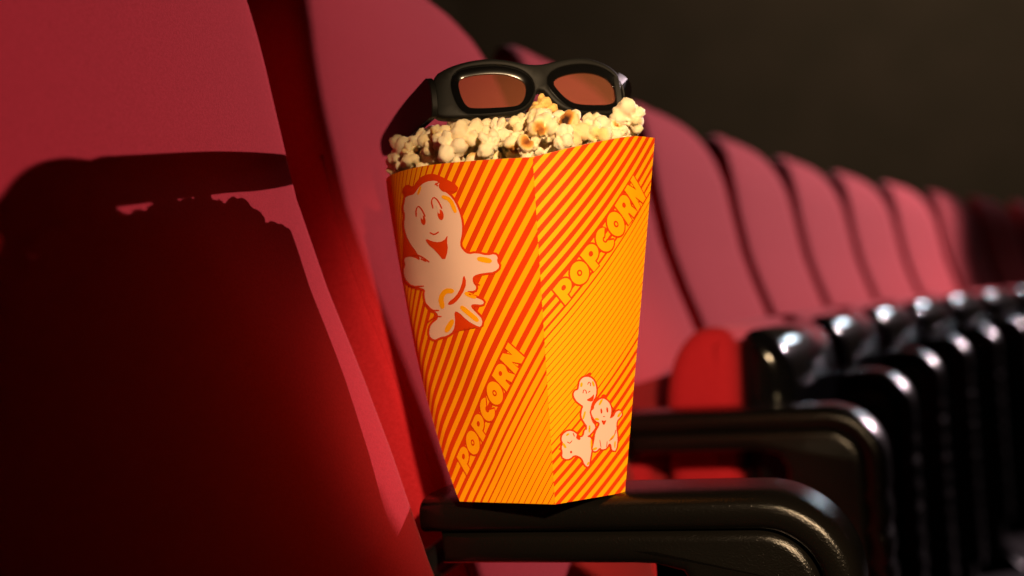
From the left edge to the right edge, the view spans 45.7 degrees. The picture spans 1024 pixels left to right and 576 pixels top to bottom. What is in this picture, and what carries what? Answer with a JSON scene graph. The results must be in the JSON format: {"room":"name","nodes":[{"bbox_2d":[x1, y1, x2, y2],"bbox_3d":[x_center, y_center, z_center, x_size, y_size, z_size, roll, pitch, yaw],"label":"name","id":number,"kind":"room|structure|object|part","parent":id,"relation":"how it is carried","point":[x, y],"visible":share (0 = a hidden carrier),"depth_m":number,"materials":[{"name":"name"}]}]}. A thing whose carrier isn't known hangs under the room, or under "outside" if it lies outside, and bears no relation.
{"room":"movie theater","nodes":[
{"label":"movie theater","id":0,"kind":"room"},
{"bbox_2d":[428,0,461,29],"bbox_3d":[-2.508,-1.201,4.018,0.200,4.400,13.500,-4,-1,18],"label":"wall","id":1,"kind":"structure","parent":0,"point":[451,8],"depth_m":10.22,"materials":[{"name":"paint"}]},
{"bbox_2d":[460,0,1023,210],"bbox_3d":[5.846,-1.672,8.542,13.400,4.400,0.200,-4,-1,18],"label":"wall","id":2,"kind":"structure","parent":0,"point":[918,96],"depth_m":9.52,"materials":[{"name":"paint"}]},
{"bbox_2d":[977,529,1023,575],"bbox_3d":[3.946,0.595,2.067,13.400,0.120,13.700,-4,-1,18],"label":"floor","id":3,"kind":"structure","parent":0,"point":[1015,537],"depth_m":3.36,"materials":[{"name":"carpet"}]},
{"bbox_2d":[419,477,868,575],"bbox_3d":[0.056,0.450,0.794,0.421,0.640,0.080,-4,-1,18],"label":"armrest","id":4,"kind":"object","parent":3,"relation":"on","point":[755,526],"visible":0.92,"depth_m":0.75,"materials":[{"name":"black plastic"}]},
{"bbox_2d":[0,0,433,575],"bbox_3d":[-0.063,0.065,0.547,0.552,0.812,0.490,-4,-1,16],"label":"seat","id":5,"kind":"object","parent":4,"relation":"attached to","point":[184,391],"visible":1,"depth_m":0.61,"materials":[{"name":"fabric"}]},
{"bbox_2d":[386,136,654,503],"bbox_3d":[0.010,0.022,0.791,0.185,0.221,0.166,-4,-1,18],"label":"carton","id":6,"kind":"object","parent":4,"relation":"on","point":[522,278],"visible":1,"depth_m":0.74,"materials":[{"name":"orange cardboard"}]},
{"bbox_2d":[386,159,405,174],"bbox_3d":[-0.074,-0.081,0.801,0.020,0.020,0.017,-3,-1,-23],"label":"popcorn piece","id":7,"kind":"object","parent":6,"relation":"in","point":[390,169],"visible":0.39,"depth_m":0.80,"materials":[{"name":"beige food"}]},
{"bbox_2d":[387,135,408,169],"bbox_3d":[-0.071,-0.088,0.792,0.019,0.024,0.024,-3,-1,-38],"label":"popcorn piece","id":8,"kind":"object","parent":6,"relation":"in","point":[397,142],"visible":0.64,"depth_m":0.79,"materials":[{"name":"beige food"}]},
{"bbox_2d":[400,142,419,168],"bbox_3d":[-0.064,-0.084,0.772,0.013,0.017,0.016,-4,-1,-14],"label":"popcorn piece","id":9,"kind":"object","parent":6,"relation":"in","point":[410,158],"visible":1,"depth_m":0.77,"materials":[{"name":"beige food"}]},
{"bbox_2d":[409,125,436,155],"bbox_3d":[-0.056,-0.094,0.780,0.022,0.020,0.025,-4,-1,-10],"label":"popcorn piece","id":10,"kind":"object","parent":6,"relation":"in","point":[413,139],"visible":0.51,"depth_m":0.77,"materials":[{"name":"beige food"}]},
{"bbox_2d":[416,148,433,166],"bbox_3d":[-0.052,-0.078,0.773,0.018,0.022,0.019,-4,-1,-2],"label":"popcorn piece","id":11,"kind":"object","parent":6,"relation":"in","point":[424,160],"visible":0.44,"depth_m":0.77,"materials":[{"name":"beige food"}]},
{"bbox_2d":[417,133,435,158],"bbox_3d":[-0.052,-0.088,0.758,0.012,0.016,0.014,-5,-1,33],"label":"popcorn piece","id":12,"kind":"object","parent":6,"relation":"in","point":[423,140],"visible":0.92,"depth_m":0.75,"materials":[{"name":"beige food"}]},
{"bbox_2d":[432,153,440,163],"bbox_3d":[-0.042,-0.079,0.762,0.017,0.017,0.015,-4,-1,-3],"label":"popcorn piece","id":13,"kind":"object","parent":6,"relation":"in","point":[434,160],"visible":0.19,"depth_m":0.76,"materials":[{"name":"brown food"}]},
{"bbox_2d":[429,124,450,150],"bbox_3d":[-0.045,-0.091,0.747,0.014,0.018,0.019,-3,-1,-33],"label":"popcorn piece","id":14,"kind":"object","parent":6,"relation":"in","point":[435,131],"visible":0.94,"depth_m":0.74,"materials":[{"name":"beige food"}]},
{"bbox_2d":[432,130,468,162],"bbox_3d":[-0.036,-0.085,0.735,0.020,0.024,0.020,-3,-1,-20],"label":"popcorn piece","id":15,"kind":"object","parent":6,"relation":"in","point":[450,150],"visible":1,"depth_m":0.73,"materials":[{"name":"beige food"}]},
{"bbox_2d":[453,119,469,155],"bbox_3d":[-0.029,-0.093,0.757,0.021,0.023,0.020,-5,-1,35],"label":"popcorn piece","id":16,"kind":"object","parent":6,"relation":"in","point":[466,120],"visible":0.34,"depth_m":0.75,"materials":[{"name":"beige food"}]},
{"bbox_2d":[450,117,482,146],"bbox_3d":[-0.027,-0.095,0.740,0.022,0.019,0.020,-4,-1,1],"label":"popcorn piece","id":17,"kind":"object","parent":6,"relation":"in","point":[469,132],"visible":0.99,"depth_m":0.73,"materials":[{"name":"beige food"}]},
{"bbox_2d":[468,147,476,152],"bbox_3d":[-0.020,-0.081,0.758,0.017,0.018,0.020,-4,-1,31],"label":"popcorn piece","id":18,"kind":"object","parent":6,"relation":"in","point":[470,150],"visible":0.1,"depth_m":0.75,"materials":[{"name":"beige food"}]},
{"bbox_2d":[471,118,490,149],"bbox_3d":[-0.017,-0.095,0.750,0.018,0.022,0.018,-4,-1,31],"label":"popcorn piece","id":19,"kind":"object","parent":6,"relation":"in","point":[486,122],"visible":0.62,"depth_m":0.74,"materials":[{"name":"beige food"}]},
{"bbox_2d":[465,149,501,160],"bbox_3d":[-0.018,-0.081,0.739,0.022,0.018,0.019,-4,-1,-8],"label":"popcorn piece","id":20,"kind":"object","parent":6,"relation":"in","point":[497,154],"visible":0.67,"depth_m":0.73,"materials":[{"name":"beige food"}]},
{"bbox_2d":[477,129,500,159],"bbox_3d":[-0.014,-0.086,0.729,0.013,0.020,0.018,-4,-1,17],"label":"popcorn piece","id":21,"kind":"object","parent":6,"relation":"in","point":[489,142],"visible":1,"depth_m":0.72,"materials":[{"name":"beige food"}]},
{"bbox_2d":[489,117,513,147],"bbox_3d":[-0.007,-0.095,0.738,0.020,0.020,0.016,-4,-1,-15],"label":"popcorn piece","id":22,"kind":"object","parent":6,"relation":"in","point":[498,124],"visible":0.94,"depth_m":0.73,"materials":[{"name":"beige food"}]},
{"bbox_2d":[502,147,509,158],"bbox_3d":[0.002,-0.085,0.750,0.014,0.016,0.014,-3,-1,-29],"label":"popcorn piece","id":23,"kind":"object","parent":6,"relation":"in","point":[504,150],"visible":0.22,"depth_m":0.75,"materials":[{"name":"brown food"}]},
{"bbox_2d":[380,58,631,155],"bbox_3d":[-0.002,-0.112,0.841,0.147,0.062,0.172,-3,-1,-18],"label":"glasses","id":24,"kind":"object","parent":6,"relation":"on","point":[440,99],"visible":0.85,"depth_m":0.76,"materials":[{"name":"black plastic"},{"name":"tinted transparent plastic"}]},
{"bbox_3d":[0.011,-0.125,0.769,0.126,0.039,0.018,-4,-13,-12],"label":"frame","id":25,"kind":"part","parent":24,"relation":"part of","materials":[{"name":"black plastic"}]},
{"bbox_2d":[506,151,519,157],"bbox_3d":[0.002,-0.076,0.735,0.015,0.018,0.012,-3,-2,-45],"label":"popcorn piece","id":26,"kind":"object","parent":6,"relation":"in","point":[509,154],"visible":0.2,"depth_m":0.73,"materials":[{"name":"brown food"}]},
{"bbox_2d":[503,130,530,154],"bbox_3d":[0.005,-0.087,0.723,0.015,0.015,0.021,-4,-1,31],"label":"popcorn piece","id":27,"kind":"object","parent":6,"relation":"in","point":[510,143],"visible":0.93,"depth_m":0.72,"materials":[{"name":"beige food"}]},
{"bbox_2d":[508,112,528,131],"bbox_3d":[0.007,-0.101,0.746,0.020,0.016,0.018,-3,-1,-31],"label":"popcorn piece","id":28,"kind":"object","parent":6,"relation":"in","point":[518,122],"visible":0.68,"depth_m":0.74,"materials":[{"name":"beige food"}]},
{"bbox_2d":[516,134,538,157],"bbox_3d":[0.009,-0.081,0.713,0.012,0.018,0.013,-5,-1,37],"label":"popcorn piece","id":29,"kind":"object","parent":6,"relation":"in","point":[526,148],"visible":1,"depth_m":0.71,"materials":[{"name":"beige food"}]},
{"bbox_2d":[524,108,558,130],"bbox_3d":[0.019,-0.098,0.730,0.022,0.020,0.017,-3,-1,-24],"label":"popcorn piece","id":30,"kind":"object","parent":6,"relation":"in","point":[533,112],"visible":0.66,"depth_m":0.72,"materials":[{"name":"beige food"}]},
{"bbox_2d":[527,112,557,144],"bbox_3d":[0.019,-0.094,0.716,0.021,0.020,0.015,-4,-1,-4],"label":"popcorn piece","id":31,"kind":"object","parent":6,"relation":"in","point":[543,126],"visible":1,"depth_m":0.71,"materials":[{"name":"beige food"}]},
{"bbox_2d":[534,140,557,155],"bbox_3d":[0.021,-0.085,0.732,0.021,0.020,0.016,-4,-1,4],"label":"popcorn piece","id":32,"kind":"object","parent":6,"relation":"in","point":[543,148],"visible":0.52,"depth_m":0.73,"materials":[{"name":"beige food"}]},
{"bbox_2d":[552,123,574,149],"bbox_3d":[0.030,-0.088,0.715,0.015,0.017,0.016,-4,-1,15],"label":"popcorn piece","id":33,"kind":"object","parent":6,"relation":"in","point":[564,138],"visible":1,"depth_m":0.71,"materials":[{"name":"beige food"}]},
{"bbox_2d":[552,109,581,123],"bbox_3d":[0.033,-0.100,0.744,0.020,0.020,0.019,-3,-1,-40],"label":"popcorn piece","id":34,"kind":"object","parent":6,"relation":"in","point":[558,113],"visible":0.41,"depth_m":0.74,"materials":[{"name":"beige food"}]},
{"bbox_2d":[559,110,588,145],"bbox_3d":[0.035,-0.094,0.731,0.020,0.026,0.024,-3,-1,-35],"label":"popcorn piece","id":35,"kind":"object","parent":6,"relation":"in","point":[581,134],"visible":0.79,"depth_m":0.72,"materials":[{"name":"beige food"}]},
{"bbox_2d":[582,112,599,120],"bbox_3d":[0.051,-0.099,0.760,0.019,0.022,0.021,-4,-1,6],"label":"popcorn piece","id":36,"kind":"object","parent":6,"relation":"in","point":[589,115],"visible":0.2,"depth_m":0.76,"materials":[{"name":"beige food"}]},
{"bbox_2d":[582,115,612,143],"bbox_3d":[0.050,-0.094,0.746,0.022,0.024,0.020,-5,-1,41],"label":"popcorn piece","id":37,"kind":"object","parent":6,"relation":"in","point":[605,122],"visible":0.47,"depth_m":0.74,"materials":[{"name":"beige food"}]},
{"bbox_2d":[585,119,611,143],"bbox_3d":[0.051,-0.092,0.729,0.015,0.019,0.018,-4,-1,-15],"label":"popcorn piece","id":38,"kind":"object","parent":6,"relation":"in","point":[597,133],"visible":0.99,"depth_m":0.72,"materials":[{"name":"beige food"}]},
{"bbox_2d":[609,118,629,138],"bbox_3d":[0.065,-0.097,0.750,0.016,0.016,0.016,-3,-1,-39],"label":"popcorn piece","id":39,"kind":"object","parent":6,"relation":"in","point":[619,130],"visible":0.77,"depth_m":0.74,"materials":[{"name":"beige food"}]},
{"bbox_2d":[609,97,644,133],"bbox_3d":[0.072,-0.108,0.764,0.024,0.023,0.018,-4,-1,-4],"label":"popcorn piece","id":40,"kind":"object","parent":6,"relation":"in","point":[626,112],"visible":0.98,"depth_m":0.76,"materials":[{"name":"beige food"}]},
{"bbox_2d":[628,127,637,135],"bbox_3d":[0.072,-0.102,0.777,0.018,0.021,0.019,-4,-1,20],"label":"popcorn piece","id":41,"kind":"object","parent":6,"relation":"in","point":[629,128],"visible":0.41,"depth_m":0.77,"materials":[{"name":"brown food"}]},
{"label":"popcorn piece","id":42,"kind":"object","parent":6,"relation":"in","visible":0},
{"bbox_2d":[528,93,557,112],"bbox_3d":[0.019,-0.113,0.757,0.019,0.016,0.013,-3,-1,-18],"label":"popcorn piece","id":43,"kind":"object","parent":42,"relation":"on","point":[542,101],"visible":0.58,"depth_m":0.75,"materials":[{"name":"yellow food"}]},
{"bbox_3d":[0.096,0.428,0.781,0.242,0.558,0.068,-4,-1,18],"label":"panel","id":44,"kind":"part","parent":4,"relation":"part of","materials":[{"name":"black plastic"}]},
{"bbox_2d":[628,401,898,575],"bbox_3d":[0.229,0.448,1.307,0.421,0.640,0.080,-4,-1,20],"label":"armrest","id":45,"kind":"object","parent":3,"relation":"on","point":[838,450],"visible":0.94,"depth_m":1.24,"materials":[{"name":"black plastic"}]},
{"bbox_2d":[247,0,653,575],"bbox_3d":[0.100,0.065,1.064,0.552,0.812,0.490,-4,-1,19],"label":"seat","id":46,"kind":"object","parent":45,"relation":"attached to","point":[339,72],"visible":0.3,"depth_m":0.90,"materials":[{"name":"fabric"}]},
{"bbox_2d":[836,367,927,575],"bbox_3d":[0.425,0.445,1.813,0.421,0.640,0.080,-4,-1,22],"label":"armrest","id":47,"kind":"object","parent":3,"relation":"on","point":[884,395],"visible":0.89,"depth_m":1.73,"materials":[{"name":"black plastic"}]},
{"bbox_2d":[493,46,835,575],"bbox_3d":[0.205,0.068,1.605,0.382,0.812,0.490,-4,-1,21],"label":"seat","id":48,"kind":"object","parent":47,"relation":"attached to","point":[766,360],"visible":0.34,"depth_m":1.41,"materials":[{"name":"fabric"}]},
{"bbox_3d":[0.145,0.047,1.628,0.254,0.762,0.490,-4,-1,21],"label":"backrest","id":49,"kind":"part","parent":48,"relation":"part of","materials":[{"name":"fabric"}]},
{"bbox_3d":[0.294,0.185,1.569,0.087,0.285,0.432,-4,-1,21],"label":"seat","id":50,"kind":"part","parent":48,"relation":"part of","materials":[{"name":"fabric"}]},
{"bbox_2d":[880,348,957,575],"bbox_3d":[0.641,0.440,2.313,0.421,0.640,0.080,-4,-1,25],"label":"armrest","id":51,"kind":"object","parent":3,"relation":"on","point":[923,373],"visible":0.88,"depth_m":2.22,"materials":[{"name":"black plastic"}]},
{"bbox_2d":[635,103,879,368],"bbox_3d":[0.413,0.064,2.112,0.382,0.812,0.490,-4,-1,24],"label":"seat","id":52,"kind":"object","parent":51,"relation":"attached to","point":[689,203],"visible":0.36,"depth_m":2.05,"materials":[{"name":"fabric"}]},
{"bbox_3d":[0.354,0.043,2.138,0.254,0.762,0.490,-4,-1,24],"label":"backrest","id":53,"kind":"part","parent":52,"relation":"part of","materials":[{"name":"fabric"}]},
{"bbox_3d":[0.501,0.181,2.072,0.087,0.285,0.432,-4,-1,24],"label":"seat","id":54,"kind":"part","parent":52,"relation":"part of","materials":[{"name":"fabric"}]},
{"bbox_2d":[918,334,986,575],"bbox_3d":[0.880,0.433,2.806,0.421,0.640,0.080,-4,-1,27],"label":"armrest","id":55,"kind":"object","parent":3,"relation":"on","point":[954,356],"visible":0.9,"depth_m":2.71,"materials":[{"name":"black plastic"}]},
{"bbox_2d":[705,136,917,348],"bbox_3d":[0.643,0.058,2.612,0.382,0.812,0.490,-4,-1,26],"label":"seat","id":56,"kind":"object","parent":55,"relation":"attached to","point":[768,239],"visible":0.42,"depth_m":2.55,"materials":[{"name":"fabric"}]},
{"bbox_3d":[0.585,0.038,2.640,0.254,0.762,0.490,-4,-1,26],"label":"backrest","id":57,"kind":"part","parent":56,"relation":"part of","materials":[{"name":"fabric"}]},
{"bbox_3d":[0.729,0.176,2.569,0.087,0.285,0.432,-4,-1,26],"label":"seat","id":58,"kind":"part","parent":56,"relation":"part of","materials":[{"name":"fabric"}]},
{"bbox_2d":[954,324,1023,568],"bbox_3d":[1.141,0.425,3.292,0.421,0.640,0.080,-4,-1,30],"label":"armrest","id":59,"kind":"object","parent":3,"relation":"on","point":[984,344],"visible":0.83,"depth_m":3.19,"materials":[{"name":"black plastic"}]},
{"bbox_2d":[772,157,953,335],"bbox_3d":[0.894,0.051,3.105,0.382,0.812,0.490,-4,-1,28],"label":"seat","id":60,"kind":"object","parent":59,"relation":"attached to","point":[817,211],"visible":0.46,"depth_m":3.05,"materials":[{"name":"fabric"}]},
{"bbox_3d":[0.837,0.030,3.135,0.254,0.762,0.490,-4,-1,28],"label":"backrest","id":61,"kind":"part","parent":60,"relation":"part of","materials":[{"name":"fabric"}]},
{"bbox_3d":[0.978,0.169,3.059,0.087,0.285,0.432,-4,-1,28],"label":"seat","id":62,"kind":"part","parent":60,"relation":"part of","materials":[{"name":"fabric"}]},
{"bbox_3d":[1.177,0.404,3.270,0.242,0.558,0.068,-4,-1,30],"label":"panel","id":63,"kind":"part","parent":59,"relation":"part of","materials":[{"name":"black plastic"}]},
{"bbox_3d":[1.251,0.704,3.234,0.210,0.068,0.080,-4,-1,30],"label":"plate","id":64,"kind":"part","parent":59,"relation":"part of","materials":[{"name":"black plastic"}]},
{"bbox_2d":[988,317,1023,528],"bbox_3d":[1.423,0.416,3.771,0.421,0.640,0.080,-5,-1,32],"label":"armrest","id":65,"kind":"object","parent":3,"relation":"on","point":[1010,330],"visible":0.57,"depth_m":3.67,"materials":[{"name":"black plastic"}]},
{"bbox_2d":[829,172,988,326],"bbox_3d":[1.167,0.042,3.591,0.382,0.812,0.490,-4,-1,31],"label":"seat","id":66,"kind":"object","parent":65,"relation":"attached to","point":[869,222],"visible":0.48,"depth_m":3.54,"materials":[{"name":"fabric"}]},
{"bbox_3d":[1.112,0.021,3.624,0.254,0.762,0.490,-4,-1,31],"label":"backrest","id":67,"kind":"part","parent":66,"relation":"part of","materials":[{"name":"fabric"}]},
{"bbox_3d":[1.250,0.160,3.542,0.087,0.285,0.432,-4,-1,31],"label":"seat","id":68,"kind":"part","parent":66,"relation":"part of","materials":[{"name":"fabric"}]},
{"bbox_3d":[1.531,0.694,3.709,0.210,0.068,0.080,-5,-1,32],"label":"plate","id":69,"kind":"part","parent":65,"relation":"part of","materials":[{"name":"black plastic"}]},
{"bbox_3d":[1.726,0.405,4.243,0.421,0.640,0.080,-5,-1,35],"label":"armrest","id":70,"kind":"object","parent":3,"relation":"on","visible":0},
{"bbox_2d":[879,182,1021,319],"bbox_3d":[1.463,0.032,4.071,0.382,0.812,0.490,-5,-1,33],"label":"seat","id":71,"kind":"object","parent":70,"relation":"attached to","point":[916,232],"visible":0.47,"depth_m":4.03,"materials":[{"name":"fabric"}]},
{"bbox_3d":[1.408,0.011,4.106,0.254,0.762,0.490,-5,-1,33],"label":"backrest","id":72,"kind":"part","parent":71,"relation":"part of","materials":[{"name":"fabric"}]},
{"bbox_3d":[1.543,0.150,4.018,0.087,0.285,0.432,-5,-1,33],"label":"seat","id":73,"kind":"part","parent":71,"relation":"part of","materials":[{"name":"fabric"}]},
{"bbox_3d":[2.052,0.392,4.709,0.421,0.640,0.080,-5,-1,37],"label":"armrest","id":74,"kind":"object","parent":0,"visible":0},
{"bbox_2d":[924,190,1023,310],"bbox_3d":[1.780,0.020,4.543,0.382,0.812,0.490,-5,-1,36],"label":"seat","id":75,"kind":"object","parent":74,"relation":"attached to","point":[960,240],"visible":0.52,"depth_m":4.52,"materials":[{"name":"fabric"}]},
{"bbox_3d":[1.727,-0.001,4.580,0.254,0.762,0.490,-5,-1,36],"label":"backrest","id":76,"kind":"part","parent":75,"relation":"part of","materials":[{"name":"fabric"}]},
{"bbox_3d":[1.857,0.138,4.488,0.087,0.285,0.432,-5,-1,36],"label":"seat","id":77,"kind":"part","parent":75,"relation":"part of","materials":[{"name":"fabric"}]},
{"bbox_3d":[2.399,0.378,5.168,0.421,0.640,0.080,-5,-1,39],"label":"armrest","id":78,"kind":"object","parent":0,"visible":0},
{"bbox_2d":[967,196,1023,288],"bbox_3d":[2.118,0.006,5.009,0.382,0.812,0.490,-5,-1,38],"label":"seat","id":79,"kind":"object","parent":78,"relation":"attached to","point":[998,233],"visible":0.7,"depth_m":4.99,"materials":[{"name":"fabric"}]},
{"bbox_3d":[2.768,0.362,5.620,0.421,0.640,0.080,-5,-1,42],"label":"armrest","id":80,"kind":"object","parent":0,"visible":0},
{"bbox_2d":[1008,200,1023,252],"bbox_3d":[2.479,-0.009,5.468,0.382,0.812,0.490,-5,-1,41],"label":"seat","id":81,"kind":"object","parent":80,"relation":"attached to","point":[1016,207],"visible":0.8,"depth_m":5.39,"materials":[{"name":"fabric"}]}
]}

